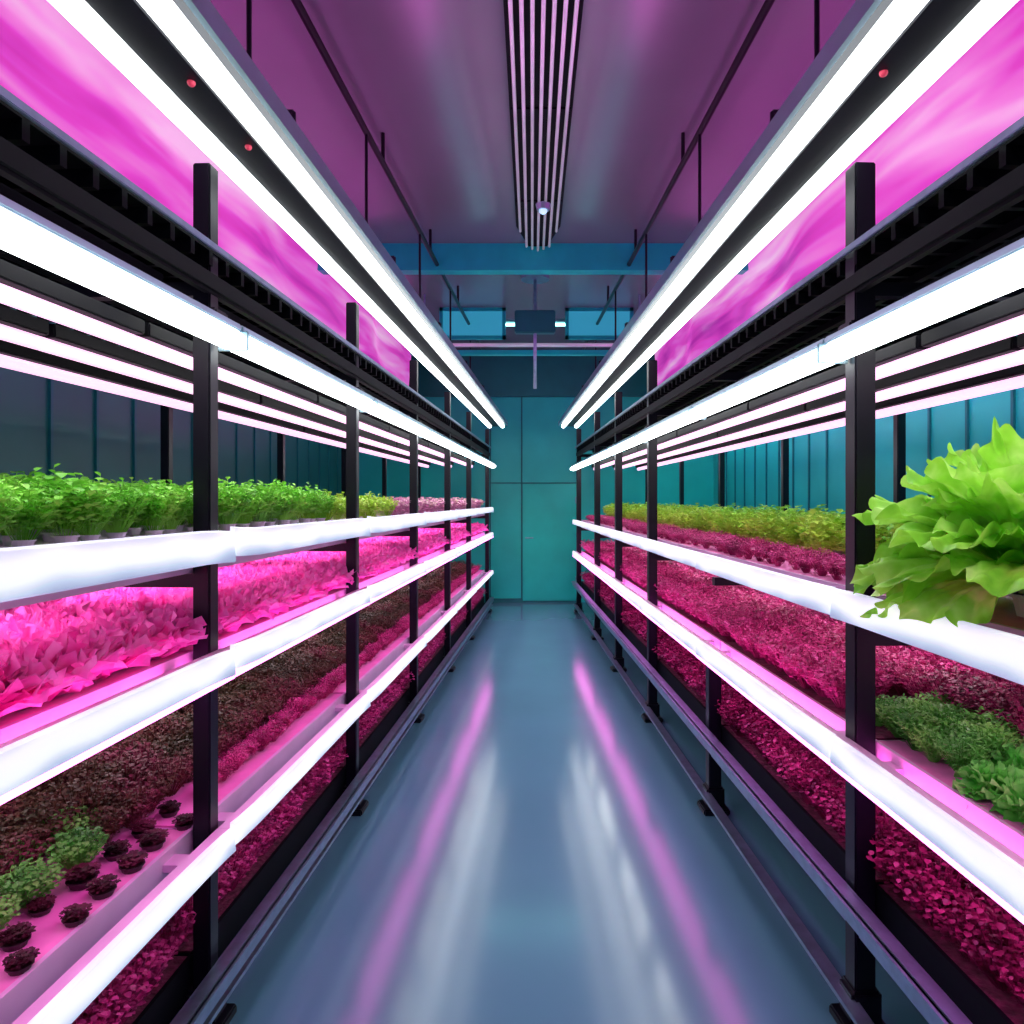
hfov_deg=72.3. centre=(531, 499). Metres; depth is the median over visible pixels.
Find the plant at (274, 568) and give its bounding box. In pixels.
[248,566,293,575]
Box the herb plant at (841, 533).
[828,517,884,550]
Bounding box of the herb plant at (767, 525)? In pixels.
[757,506,795,542]
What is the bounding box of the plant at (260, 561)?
[240,559,266,564]
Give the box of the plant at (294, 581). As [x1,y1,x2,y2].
[262,572,325,603]
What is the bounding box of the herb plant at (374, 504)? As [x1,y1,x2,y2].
[359,493,378,517]
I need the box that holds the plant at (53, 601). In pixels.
[43,598,61,604]
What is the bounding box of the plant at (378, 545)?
[364,543,385,547]
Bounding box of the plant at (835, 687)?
[812,657,878,708]
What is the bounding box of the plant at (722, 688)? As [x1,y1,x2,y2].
[705,683,745,718]
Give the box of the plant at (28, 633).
[0,626,68,651]
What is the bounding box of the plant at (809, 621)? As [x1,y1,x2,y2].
[791,615,834,635]
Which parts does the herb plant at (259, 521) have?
net pot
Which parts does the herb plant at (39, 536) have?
net pot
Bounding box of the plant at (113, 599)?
[90,593,142,606]
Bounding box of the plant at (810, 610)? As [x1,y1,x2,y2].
[795,607,827,618]
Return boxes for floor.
[169,602,928,1023]
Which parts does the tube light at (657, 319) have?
hanger rod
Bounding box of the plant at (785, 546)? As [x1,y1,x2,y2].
[775,543,795,559]
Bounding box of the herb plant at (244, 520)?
[228,484,267,526]
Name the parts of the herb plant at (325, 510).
net pot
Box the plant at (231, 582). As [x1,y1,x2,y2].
[224,580,242,586]
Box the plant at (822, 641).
[806,638,843,658]
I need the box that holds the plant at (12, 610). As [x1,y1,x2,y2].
[6,603,62,614]
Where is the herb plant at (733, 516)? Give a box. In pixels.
[720,511,753,536]
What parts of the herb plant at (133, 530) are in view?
net pot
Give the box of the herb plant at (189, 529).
[169,484,224,531]
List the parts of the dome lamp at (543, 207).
lamp bulb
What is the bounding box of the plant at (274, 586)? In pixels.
[230,581,300,617]
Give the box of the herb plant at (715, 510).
[702,504,736,531]
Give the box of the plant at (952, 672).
[936,665,993,688]
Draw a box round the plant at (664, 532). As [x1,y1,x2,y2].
[663,529,673,539]
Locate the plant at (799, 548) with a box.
[787,545,808,555]
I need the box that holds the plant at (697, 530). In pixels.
[687,528,701,534]
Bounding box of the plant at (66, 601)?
[37,594,91,609]
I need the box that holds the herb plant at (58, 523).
[58,523,79,534]
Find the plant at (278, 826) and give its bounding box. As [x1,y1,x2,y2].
[244,811,288,853]
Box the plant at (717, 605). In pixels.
[700,602,736,631]
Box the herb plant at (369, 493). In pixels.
[364,491,385,516]
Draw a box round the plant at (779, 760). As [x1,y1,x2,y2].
[766,742,822,789]
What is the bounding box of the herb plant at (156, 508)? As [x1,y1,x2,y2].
[129,481,185,535]
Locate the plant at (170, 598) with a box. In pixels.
[127,594,178,613]
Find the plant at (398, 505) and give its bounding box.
[383,501,399,515]
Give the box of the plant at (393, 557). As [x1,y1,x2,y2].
[359,549,401,566]
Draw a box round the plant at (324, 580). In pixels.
[291,568,333,586]
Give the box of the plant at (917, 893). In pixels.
[887,851,982,927]
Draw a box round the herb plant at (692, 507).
[682,503,708,533]
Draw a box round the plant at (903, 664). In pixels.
[876,650,934,696]
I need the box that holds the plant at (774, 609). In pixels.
[765,602,798,618]
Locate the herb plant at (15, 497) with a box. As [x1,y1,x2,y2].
[0,481,23,530]
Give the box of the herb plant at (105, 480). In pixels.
[94,479,120,533]
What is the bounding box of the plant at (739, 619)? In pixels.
[722,613,764,646]
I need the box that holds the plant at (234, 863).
[218,847,256,892]
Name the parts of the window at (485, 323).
pane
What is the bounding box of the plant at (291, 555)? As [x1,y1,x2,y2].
[273,553,300,557]
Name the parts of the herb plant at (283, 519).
net pot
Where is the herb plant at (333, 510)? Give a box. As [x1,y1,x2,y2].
[317,489,344,520]
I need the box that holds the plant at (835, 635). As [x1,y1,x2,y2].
[816,625,844,650]
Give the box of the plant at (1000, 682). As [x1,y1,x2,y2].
[999,682,1022,698]
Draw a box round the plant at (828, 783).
[796,766,844,818]
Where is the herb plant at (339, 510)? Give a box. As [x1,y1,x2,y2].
[329,495,345,519]
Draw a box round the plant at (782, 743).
[757,729,811,774]
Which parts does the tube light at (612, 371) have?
hanger rod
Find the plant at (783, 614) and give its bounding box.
[774,607,809,624]
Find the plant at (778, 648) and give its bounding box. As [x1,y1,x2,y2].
[767,637,819,679]
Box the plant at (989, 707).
[962,686,1023,727]
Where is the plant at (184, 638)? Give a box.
[110,608,207,659]
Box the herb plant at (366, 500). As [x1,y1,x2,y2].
[359,495,370,516]
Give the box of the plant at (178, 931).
[144,899,195,962]
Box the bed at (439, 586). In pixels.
[418,563,473,602]
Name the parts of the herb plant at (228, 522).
net pot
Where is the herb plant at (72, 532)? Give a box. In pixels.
[61,479,95,538]
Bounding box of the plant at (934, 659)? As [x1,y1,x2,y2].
[910,649,963,678]
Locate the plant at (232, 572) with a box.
[223,571,249,577]
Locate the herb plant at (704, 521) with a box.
[697,509,724,531]
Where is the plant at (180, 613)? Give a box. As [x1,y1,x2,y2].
[144,604,223,648]
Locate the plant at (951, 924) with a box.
[923,885,1012,961]
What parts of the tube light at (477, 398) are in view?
hanger rod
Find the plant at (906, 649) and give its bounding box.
[896,647,938,669]
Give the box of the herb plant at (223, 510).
[183,478,240,525]
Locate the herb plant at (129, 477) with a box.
[114,477,147,486]
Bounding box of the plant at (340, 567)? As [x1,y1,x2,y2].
[320,561,359,583]
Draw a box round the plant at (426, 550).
[401,540,428,552]
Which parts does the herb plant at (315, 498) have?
net pot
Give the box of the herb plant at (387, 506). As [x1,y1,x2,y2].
[377,494,393,516]
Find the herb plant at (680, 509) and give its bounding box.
[673,507,698,529]
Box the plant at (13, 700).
[0,651,76,716]
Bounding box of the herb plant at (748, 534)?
[737,511,763,540]
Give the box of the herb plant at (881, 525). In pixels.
[843,525,891,546]
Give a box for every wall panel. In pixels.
[0,0,410,385]
[655,0,1023,385]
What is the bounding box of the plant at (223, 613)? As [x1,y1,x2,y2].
[163,593,240,625]
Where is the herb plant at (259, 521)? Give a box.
[237,479,284,526]
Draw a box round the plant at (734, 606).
[729,603,751,615]
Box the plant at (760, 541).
[750,536,770,551]
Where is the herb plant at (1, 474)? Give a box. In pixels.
[0,471,36,540]
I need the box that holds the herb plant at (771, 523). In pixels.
[769,509,805,549]
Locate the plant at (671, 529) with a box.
[666,527,679,540]
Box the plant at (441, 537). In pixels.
[422,534,448,542]
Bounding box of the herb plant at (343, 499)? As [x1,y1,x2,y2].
[336,492,359,519]
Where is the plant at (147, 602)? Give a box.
[91,594,166,618]
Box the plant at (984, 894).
[967,883,1022,929]
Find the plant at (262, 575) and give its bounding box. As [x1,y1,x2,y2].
[249,569,282,578]
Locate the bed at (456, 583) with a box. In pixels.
[428,564,480,605]
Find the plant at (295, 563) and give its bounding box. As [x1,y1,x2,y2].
[287,560,319,566]
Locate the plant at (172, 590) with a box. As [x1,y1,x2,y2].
[136,587,186,594]
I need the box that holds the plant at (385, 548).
[382,546,412,558]
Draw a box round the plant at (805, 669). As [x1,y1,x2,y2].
[794,650,844,697]
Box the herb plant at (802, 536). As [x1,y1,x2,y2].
[794,517,828,552]
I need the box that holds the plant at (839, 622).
[821,614,844,633]
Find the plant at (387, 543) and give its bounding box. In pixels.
[372,541,390,545]
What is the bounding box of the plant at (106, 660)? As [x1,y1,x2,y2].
[6,629,134,695]
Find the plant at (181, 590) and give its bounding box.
[171,588,221,597]
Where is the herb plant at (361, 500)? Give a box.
[340,495,367,511]
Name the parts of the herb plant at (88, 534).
net pot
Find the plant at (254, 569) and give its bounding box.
[223,566,264,573]
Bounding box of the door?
[523,484,575,600]
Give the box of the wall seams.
[48,322,337,494]
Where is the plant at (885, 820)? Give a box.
[875,812,927,872]
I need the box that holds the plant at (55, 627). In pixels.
[8,616,96,639]
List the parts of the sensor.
mounting plate, casing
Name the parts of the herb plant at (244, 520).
net pot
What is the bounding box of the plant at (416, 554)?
[389,542,418,557]
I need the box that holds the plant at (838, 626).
[827,622,844,634]
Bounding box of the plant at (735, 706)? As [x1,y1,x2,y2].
[717,695,762,736]
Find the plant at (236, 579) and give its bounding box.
[218,574,255,584]
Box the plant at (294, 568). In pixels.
[261,563,309,573]
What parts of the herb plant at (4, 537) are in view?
net pot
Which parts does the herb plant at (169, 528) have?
net pot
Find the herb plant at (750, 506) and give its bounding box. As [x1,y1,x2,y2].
[745,506,775,511]
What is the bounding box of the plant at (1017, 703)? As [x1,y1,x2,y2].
[1004,692,1023,719]
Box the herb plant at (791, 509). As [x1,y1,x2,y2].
[778,505,801,519]
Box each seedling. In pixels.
[0,921,35,952]
[2,946,40,975]
[25,894,56,917]
[58,903,92,927]
[61,861,101,890]
[86,873,120,899]
[101,839,131,861]
[116,850,147,873]
[129,818,156,838]
[136,828,169,851]
[156,800,181,817]
[171,813,192,830]
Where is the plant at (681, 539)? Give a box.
[674,530,688,542]
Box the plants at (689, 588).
[581,539,801,627]
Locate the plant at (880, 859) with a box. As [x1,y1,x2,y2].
[866,829,954,900]
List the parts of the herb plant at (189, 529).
net pot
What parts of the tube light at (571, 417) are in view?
hanger rod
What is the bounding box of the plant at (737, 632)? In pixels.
[727,618,770,651]
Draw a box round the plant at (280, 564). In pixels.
[274,562,315,569]
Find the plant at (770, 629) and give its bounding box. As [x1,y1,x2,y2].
[768,621,807,637]
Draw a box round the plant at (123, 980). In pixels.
[83,946,160,1023]
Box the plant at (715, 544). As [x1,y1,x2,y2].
[711,537,725,551]
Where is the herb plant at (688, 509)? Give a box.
[679,509,694,529]
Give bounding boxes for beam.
[317,243,748,274]
[409,354,654,396]
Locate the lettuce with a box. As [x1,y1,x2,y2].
[850,416,1023,626]
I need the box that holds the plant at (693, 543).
[687,533,701,545]
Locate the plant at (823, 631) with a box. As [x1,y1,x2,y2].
[810,626,842,654]
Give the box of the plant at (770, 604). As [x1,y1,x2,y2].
[753,600,784,613]
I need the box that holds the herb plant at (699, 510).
[688,508,720,532]
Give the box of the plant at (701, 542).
[697,534,713,548]
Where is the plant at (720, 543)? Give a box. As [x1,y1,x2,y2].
[716,535,733,553]
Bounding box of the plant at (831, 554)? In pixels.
[823,551,844,570]
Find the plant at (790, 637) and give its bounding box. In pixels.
[758,631,806,672]
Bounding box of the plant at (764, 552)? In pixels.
[757,541,785,563]
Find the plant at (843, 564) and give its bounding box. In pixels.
[834,557,844,576]
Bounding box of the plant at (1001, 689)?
[981,680,1023,716]
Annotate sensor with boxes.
[515,275,554,388]
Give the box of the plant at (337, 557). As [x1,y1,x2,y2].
[309,555,343,561]
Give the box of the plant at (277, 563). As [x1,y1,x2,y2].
[253,561,282,567]
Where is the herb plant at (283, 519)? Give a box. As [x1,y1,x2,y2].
[269,479,307,524]
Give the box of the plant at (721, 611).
[707,607,742,635]
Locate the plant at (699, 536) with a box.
[690,533,704,546]
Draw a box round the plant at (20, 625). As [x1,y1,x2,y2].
[3,617,52,631]
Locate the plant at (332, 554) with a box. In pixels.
[323,552,345,557]
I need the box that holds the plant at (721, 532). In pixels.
[713,530,730,537]
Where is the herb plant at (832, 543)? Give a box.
[808,513,844,555]
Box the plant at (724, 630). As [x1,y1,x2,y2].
[713,613,742,640]
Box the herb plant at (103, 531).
[101,487,125,536]
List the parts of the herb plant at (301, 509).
net pot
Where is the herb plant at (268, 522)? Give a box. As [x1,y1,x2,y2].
[259,486,289,525]
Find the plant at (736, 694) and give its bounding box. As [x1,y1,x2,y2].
[714,688,754,727]
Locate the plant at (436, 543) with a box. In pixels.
[418,538,437,549]
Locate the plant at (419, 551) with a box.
[392,540,421,552]
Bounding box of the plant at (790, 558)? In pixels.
[785,549,808,569]
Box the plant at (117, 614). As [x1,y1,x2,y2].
[89,607,127,621]
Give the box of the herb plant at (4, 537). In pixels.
[0,474,42,544]
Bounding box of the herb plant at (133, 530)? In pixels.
[113,481,156,534]
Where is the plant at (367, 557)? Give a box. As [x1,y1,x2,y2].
[340,554,383,577]
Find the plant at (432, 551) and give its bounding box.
[406,539,433,555]
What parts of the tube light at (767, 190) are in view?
hanger rod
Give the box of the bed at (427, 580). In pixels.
[388,560,465,599]
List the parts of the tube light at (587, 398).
hanger rod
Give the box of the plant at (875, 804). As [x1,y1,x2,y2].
[875,804,899,840]
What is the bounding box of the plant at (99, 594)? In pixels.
[60,592,120,602]
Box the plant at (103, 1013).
[72,977,131,1023]
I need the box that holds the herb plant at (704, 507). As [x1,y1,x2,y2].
[690,507,707,532]
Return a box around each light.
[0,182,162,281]
[0,194,245,349]
[0,259,144,347]
[0,305,48,348]
[0,340,192,410]
[36,324,259,410]
[47,0,299,160]
[131,323,316,410]
[190,402,302,436]
[213,0,408,299]
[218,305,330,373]
[218,326,376,411]
[253,395,345,436]
[299,426,361,448]
[309,395,388,436]
[343,429,395,450]
[345,381,398,410]
[357,134,453,358]
[359,443,398,459]
[360,398,430,436]
[383,425,427,450]
[393,442,426,459]
[396,453,430,467]
[409,416,435,430]
[417,234,477,390]
[419,427,460,451]
[424,442,452,457]
[424,453,453,466]
[449,291,493,410]
[451,444,479,460]
[451,453,473,467]
[469,340,507,427]
[472,455,495,467]
[506,319,564,325]
[558,340,596,427]
[570,457,593,470]
[572,291,616,410]
[586,448,614,463]
[587,234,648,390]
[592,456,614,469]
[605,433,646,455]
[612,135,708,358]
[612,456,642,469]
[613,446,641,461]
[635,405,705,442]
[635,457,670,470]
[638,431,681,454]
[639,447,672,462]
[657,0,852,300]
[667,385,729,416]
[667,448,707,462]
[670,431,722,454]
[677,402,756,441]
[689,338,847,418]
[704,432,767,454]
[718,403,813,441]
[735,307,882,382]
[749,335,933,417]
[763,411,875,441]
[765,0,1018,160]
[806,336,1023,417]
[820,238,1023,361]
[875,364,1023,418]
[903,233,1023,297]
[921,293,1023,360]
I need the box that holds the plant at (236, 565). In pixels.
[219,564,244,570]
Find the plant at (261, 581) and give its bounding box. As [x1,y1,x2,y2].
[245,578,310,609]
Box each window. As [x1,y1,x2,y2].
[439,308,505,339]
[565,308,632,339]
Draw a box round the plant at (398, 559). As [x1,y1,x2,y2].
[367,549,400,562]
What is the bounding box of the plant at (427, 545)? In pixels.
[402,539,431,555]
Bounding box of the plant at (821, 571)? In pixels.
[807,552,832,575]
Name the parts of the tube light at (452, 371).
hanger rod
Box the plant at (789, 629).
[779,623,822,644]
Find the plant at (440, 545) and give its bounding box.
[418,537,443,548]
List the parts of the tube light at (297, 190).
hanger rod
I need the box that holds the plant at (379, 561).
[360,553,389,576]
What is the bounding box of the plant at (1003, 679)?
[975,672,1022,689]
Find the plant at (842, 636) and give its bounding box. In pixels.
[829,634,877,655]
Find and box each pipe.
[291,0,483,349]
[582,0,774,349]
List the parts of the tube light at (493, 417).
hanger rod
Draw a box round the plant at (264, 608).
[218,587,270,625]
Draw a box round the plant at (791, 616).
[781,609,824,626]
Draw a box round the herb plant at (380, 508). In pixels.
[368,496,385,516]
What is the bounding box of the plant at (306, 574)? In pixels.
[266,571,327,599]
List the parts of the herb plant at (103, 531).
net pot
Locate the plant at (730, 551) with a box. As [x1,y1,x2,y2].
[721,536,743,554]
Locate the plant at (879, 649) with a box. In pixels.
[875,646,895,661]
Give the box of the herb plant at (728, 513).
[713,511,745,534]
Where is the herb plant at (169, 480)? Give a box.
[123,478,181,529]
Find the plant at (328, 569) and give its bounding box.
[308,564,350,590]
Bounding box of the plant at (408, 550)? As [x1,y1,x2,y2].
[385,544,414,560]
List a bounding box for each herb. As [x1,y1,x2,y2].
[0,789,61,830]
[0,792,31,822]
[0,814,27,844]
[0,821,55,879]
[0,827,10,844]
[0,839,46,881]
[0,847,19,875]
[0,855,65,908]
[0,874,6,894]
[0,892,22,931]
[2,798,81,856]
[12,770,73,802]
[21,782,77,810]
[40,779,119,822]
[42,805,101,848]
[42,826,109,871]
[45,763,83,790]
[50,759,116,803]
[63,746,112,772]
[73,749,134,789]
[74,770,134,814]
[78,804,130,844]
[92,751,160,802]
[100,734,157,765]
[106,786,156,828]
[110,731,142,752]
[110,743,170,776]
[118,726,171,754]
[120,770,173,813]
[136,716,190,756]
[140,710,180,729]
[142,736,189,765]
[142,755,192,796]
[155,712,192,734]
[156,729,192,761]
[165,747,192,782]
[166,705,190,723]
[166,716,219,738]
[178,708,192,719]
[181,739,224,759]
[184,695,231,712]
[185,706,234,733]
[218,684,232,694]
[218,686,245,700]
[218,693,234,704]
[218,703,240,719]
[218,713,255,746]
[218,728,240,757]
[218,760,236,781]
[219,745,249,770]
[220,675,246,691]
[221,691,256,718]
[225,675,264,698]
[227,670,253,683]
[231,708,265,738]
[232,690,265,714]
[233,739,260,760]
[241,679,277,705]
[241,697,280,728]
[246,662,282,681]
[246,727,273,751]
[253,673,287,694]
[253,693,286,720]
[259,656,277,666]
[259,662,287,673]
[260,669,295,688]
[260,720,286,741]
[264,652,299,668]
[266,686,298,710]
[268,710,295,731]
[270,677,305,697]
[271,663,302,683]
[277,652,303,663]
[278,706,299,720]
[281,657,311,680]
[282,697,309,718]
[283,644,310,656]
[290,678,312,696]
[291,653,320,676]
[293,646,326,663]
[295,637,326,650]
[295,670,320,692]
[297,693,317,710]
[299,661,331,685]
[302,685,325,704]
[303,633,331,646]
[310,647,331,661]
[311,660,334,676]
[313,654,341,674]
[315,682,332,698]
[316,643,338,655]
[318,673,342,692]
[322,640,341,650]
[322,651,345,667]
[324,627,343,635]
[324,670,343,684]
[326,635,345,646]
[327,622,345,632]
[329,645,345,666]
[330,631,345,642]
[332,664,345,682]
[333,620,345,629]
[335,626,363,636]
[340,640,363,651]
[344,620,369,632]
[359,612,381,623]
[359,618,374,636]
[359,632,375,650]
[359,636,369,653]
[359,652,370,663]
[359,655,365,663]
[360,605,381,614]
[362,624,383,641]
[362,648,376,660]
[363,642,380,655]
[364,630,378,642]
[365,612,383,618]
[370,609,388,617]
[371,608,390,616]
[373,618,393,637]
[375,604,397,614]
[377,615,397,622]
[377,616,396,627]
[377,632,394,644]
[377,639,389,649]
[378,600,398,612]
[379,594,400,603]
[384,627,400,640]
[384,631,395,642]
[387,610,407,619]
[389,598,404,607]
[392,593,409,602]
[393,622,407,635]
[394,619,409,632]
[398,601,409,608]
[409,597,426,606]
[418,605,428,616]
[418,608,426,618]
[423,603,432,612]
[428,600,436,608]
[875,694,901,726]
[875,702,924,737]
[883,693,920,712]
[887,711,945,750]
[900,693,948,727]
[908,725,956,762]
[914,702,972,738]
[918,690,958,708]
[933,731,995,770]
[937,703,977,720]
[938,717,985,741]
[952,760,1018,800]
[954,720,1023,759]
[959,706,1017,739]
[972,720,1023,748]
[975,767,1023,823]
[987,743,1023,769]
[1012,738,1023,747]
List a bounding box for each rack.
[0,85,493,1023]
[572,116,1023,1023]
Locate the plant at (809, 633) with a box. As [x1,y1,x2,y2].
[786,627,835,649]
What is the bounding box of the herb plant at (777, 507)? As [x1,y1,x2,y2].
[770,506,793,513]
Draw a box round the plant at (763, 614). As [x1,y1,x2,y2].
[749,611,788,628]
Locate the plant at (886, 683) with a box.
[840,653,905,699]
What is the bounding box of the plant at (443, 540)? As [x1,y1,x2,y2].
[423,534,445,543]
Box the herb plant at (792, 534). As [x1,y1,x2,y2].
[774,515,811,550]
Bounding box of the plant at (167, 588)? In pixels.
[158,587,188,591]
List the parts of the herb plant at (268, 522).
net pot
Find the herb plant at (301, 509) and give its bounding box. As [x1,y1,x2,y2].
[286,489,312,523]
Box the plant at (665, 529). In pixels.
[660,527,668,538]
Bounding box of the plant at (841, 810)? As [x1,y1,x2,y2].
[826,795,895,841]
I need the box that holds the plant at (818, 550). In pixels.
[810,547,836,560]
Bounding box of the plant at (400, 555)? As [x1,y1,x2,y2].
[372,548,406,562]
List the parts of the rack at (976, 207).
post, post, post, post, post, post, post, post, rail, rail, rail, post, post, post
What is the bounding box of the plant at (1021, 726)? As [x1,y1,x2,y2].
[1017,716,1023,735]
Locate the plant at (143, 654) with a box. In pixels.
[48,622,167,682]
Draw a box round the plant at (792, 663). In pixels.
[780,642,833,688]
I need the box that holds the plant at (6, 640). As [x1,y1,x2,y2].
[0,632,13,646]
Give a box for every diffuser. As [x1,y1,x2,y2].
[425,432,460,451]
[457,447,479,460]
[477,457,495,467]
[506,324,564,325]
[570,460,589,470]
[586,451,608,463]
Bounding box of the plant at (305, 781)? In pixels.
[287,773,318,806]
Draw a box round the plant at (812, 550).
[797,547,816,560]
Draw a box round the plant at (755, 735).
[749,725,792,764]
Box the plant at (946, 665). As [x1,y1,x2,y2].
[928,658,987,680]
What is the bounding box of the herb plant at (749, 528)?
[741,505,776,543]
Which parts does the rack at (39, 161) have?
post, post, post, rail, post, rail, post, post, post, post, post, post, post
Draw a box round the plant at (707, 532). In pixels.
[702,530,715,537]
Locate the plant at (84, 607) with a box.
[31,600,110,618]
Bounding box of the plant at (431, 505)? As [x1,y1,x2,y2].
[420,497,435,511]
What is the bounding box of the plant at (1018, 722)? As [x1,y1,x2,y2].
[996,706,1023,740]
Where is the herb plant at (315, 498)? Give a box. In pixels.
[295,482,326,522]
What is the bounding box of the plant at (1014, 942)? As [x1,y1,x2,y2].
[952,897,1023,993]
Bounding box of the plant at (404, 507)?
[394,497,409,514]
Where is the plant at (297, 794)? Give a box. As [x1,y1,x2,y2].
[273,784,307,813]
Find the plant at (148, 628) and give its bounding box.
[80,612,177,670]
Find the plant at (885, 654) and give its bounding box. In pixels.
[875,648,907,678]
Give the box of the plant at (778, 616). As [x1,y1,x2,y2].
[758,613,799,636]
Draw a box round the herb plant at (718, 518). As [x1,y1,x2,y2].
[707,512,736,533]
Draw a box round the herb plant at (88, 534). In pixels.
[54,482,126,540]
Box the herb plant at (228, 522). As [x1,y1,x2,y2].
[218,477,256,530]
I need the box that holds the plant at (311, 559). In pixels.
[304,557,331,562]
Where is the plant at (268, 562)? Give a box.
[259,559,291,566]
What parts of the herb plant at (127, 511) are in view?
net pot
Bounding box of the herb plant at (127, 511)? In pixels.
[84,477,153,538]
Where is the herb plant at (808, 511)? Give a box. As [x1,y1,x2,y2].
[795,511,832,549]
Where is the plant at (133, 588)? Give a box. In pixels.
[104,587,156,591]
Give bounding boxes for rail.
[410,294,653,355]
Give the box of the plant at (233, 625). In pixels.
[174,590,260,633]
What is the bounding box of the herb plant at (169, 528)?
[141,486,192,533]
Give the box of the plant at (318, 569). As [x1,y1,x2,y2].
[294,563,348,591]
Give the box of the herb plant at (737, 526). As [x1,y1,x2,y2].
[731,513,756,540]
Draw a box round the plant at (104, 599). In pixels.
[60,596,131,616]
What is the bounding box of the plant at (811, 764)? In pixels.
[776,750,841,804]
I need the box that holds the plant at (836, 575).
[820,553,844,579]
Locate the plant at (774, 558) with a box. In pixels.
[767,550,788,566]
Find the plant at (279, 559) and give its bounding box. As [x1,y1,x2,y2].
[272,556,303,562]
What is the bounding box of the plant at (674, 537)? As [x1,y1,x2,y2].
[670,530,682,541]
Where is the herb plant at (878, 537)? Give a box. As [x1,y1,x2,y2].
[875,523,902,551]
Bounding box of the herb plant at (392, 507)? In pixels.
[381,499,398,515]
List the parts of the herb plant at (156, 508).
net pot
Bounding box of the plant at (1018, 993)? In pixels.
[992,950,1023,1008]
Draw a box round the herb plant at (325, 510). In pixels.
[309,489,336,521]
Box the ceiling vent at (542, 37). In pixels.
[503,0,583,250]
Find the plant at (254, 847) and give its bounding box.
[229,820,276,869]
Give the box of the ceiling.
[210,0,855,353]
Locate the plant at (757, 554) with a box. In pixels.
[750,544,764,561]
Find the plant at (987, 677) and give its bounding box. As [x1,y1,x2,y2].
[959,672,1021,713]
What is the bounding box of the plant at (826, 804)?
[811,784,844,831]
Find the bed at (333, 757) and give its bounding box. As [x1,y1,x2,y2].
[301,586,486,796]
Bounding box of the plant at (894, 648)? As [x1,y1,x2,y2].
[875,646,924,661]
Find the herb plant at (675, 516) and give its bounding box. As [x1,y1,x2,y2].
[673,510,684,528]
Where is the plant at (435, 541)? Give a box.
[422,537,439,549]
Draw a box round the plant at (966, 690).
[935,671,1010,714]
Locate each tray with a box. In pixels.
[0,531,235,609]
[0,650,235,804]
[0,828,235,1023]
[7,693,370,843]
[28,518,370,567]
[95,954,192,1023]
[175,767,345,957]
[177,589,370,676]
[218,539,345,567]
[290,513,426,539]
[315,637,426,702]
[320,689,408,770]
[336,563,426,603]
[359,518,408,539]
[363,510,456,529]
[377,509,476,521]
[397,606,457,643]
[401,647,443,700]
[406,549,457,572]
[408,549,443,566]
[409,521,443,529]
[425,586,476,610]
[439,620,465,647]
[440,540,476,555]
[443,540,465,548]
[443,586,465,605]
[451,509,465,521]
[460,570,493,589]
[461,532,493,545]
[463,596,484,621]
[465,532,484,539]
[471,507,484,517]
[471,507,493,517]
[471,570,484,586]
[572,520,609,531]
[572,551,602,568]
[581,520,600,531]
[581,551,600,562]
[581,581,603,600]
[589,524,625,538]
[589,563,628,584]
[600,525,614,538]
[600,563,614,576]
[600,601,628,623]
[608,529,676,550]
[609,577,663,609]
[622,530,657,550]
[622,577,657,599]
[622,624,661,659]
[639,538,844,567]
[639,599,735,655]
[657,659,727,725]
[695,553,885,614]
[695,639,981,765]
[721,725,923,883]
[830,588,1023,684]
[830,736,1023,923]
[875,882,1023,1023]
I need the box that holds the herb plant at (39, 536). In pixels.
[16,471,58,537]
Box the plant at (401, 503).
[391,498,407,514]
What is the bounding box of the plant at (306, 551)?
[289,551,306,556]
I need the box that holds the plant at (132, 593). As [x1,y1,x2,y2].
[117,588,167,599]
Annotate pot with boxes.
[0,934,31,952]
[4,958,34,975]
[28,903,53,917]
[61,914,88,927]
[65,873,97,890]
[89,885,116,899]
[103,850,127,861]
[118,859,144,873]
[131,827,154,838]
[139,838,165,851]
[159,807,179,817]
[175,821,192,830]
[1008,591,1023,616]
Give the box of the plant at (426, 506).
[419,497,432,512]
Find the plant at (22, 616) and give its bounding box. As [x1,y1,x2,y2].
[5,605,84,623]
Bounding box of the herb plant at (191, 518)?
[181,482,192,526]
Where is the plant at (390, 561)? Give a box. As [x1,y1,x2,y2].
[360,551,395,569]
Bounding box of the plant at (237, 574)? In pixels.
[235,574,266,579]
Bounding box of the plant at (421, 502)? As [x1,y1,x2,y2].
[418,500,427,512]
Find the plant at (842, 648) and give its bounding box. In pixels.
[829,648,881,679]
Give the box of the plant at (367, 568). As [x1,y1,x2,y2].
[337,557,377,579]
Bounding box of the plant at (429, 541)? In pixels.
[406,538,437,554]
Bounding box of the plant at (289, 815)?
[263,793,303,837]
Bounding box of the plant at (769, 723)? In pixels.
[738,711,788,751]
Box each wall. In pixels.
[0,308,340,495]
[359,397,713,601]
[714,334,1023,513]
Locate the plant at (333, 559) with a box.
[324,557,371,576]
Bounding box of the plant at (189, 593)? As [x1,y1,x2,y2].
[152,588,192,604]
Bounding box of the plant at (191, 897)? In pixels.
[171,896,221,935]
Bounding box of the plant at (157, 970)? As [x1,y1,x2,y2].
[119,930,180,995]
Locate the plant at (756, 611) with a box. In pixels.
[739,607,776,621]
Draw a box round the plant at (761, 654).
[751,631,789,664]
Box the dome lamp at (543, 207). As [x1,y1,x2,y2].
[536,201,550,214]
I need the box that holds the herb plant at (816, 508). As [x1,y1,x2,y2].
[802,504,829,547]
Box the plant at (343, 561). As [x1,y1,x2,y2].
[319,559,369,584]
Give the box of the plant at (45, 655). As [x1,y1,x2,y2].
[0,639,96,710]
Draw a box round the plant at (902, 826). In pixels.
[902,826,944,867]
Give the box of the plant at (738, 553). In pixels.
[727,539,750,556]

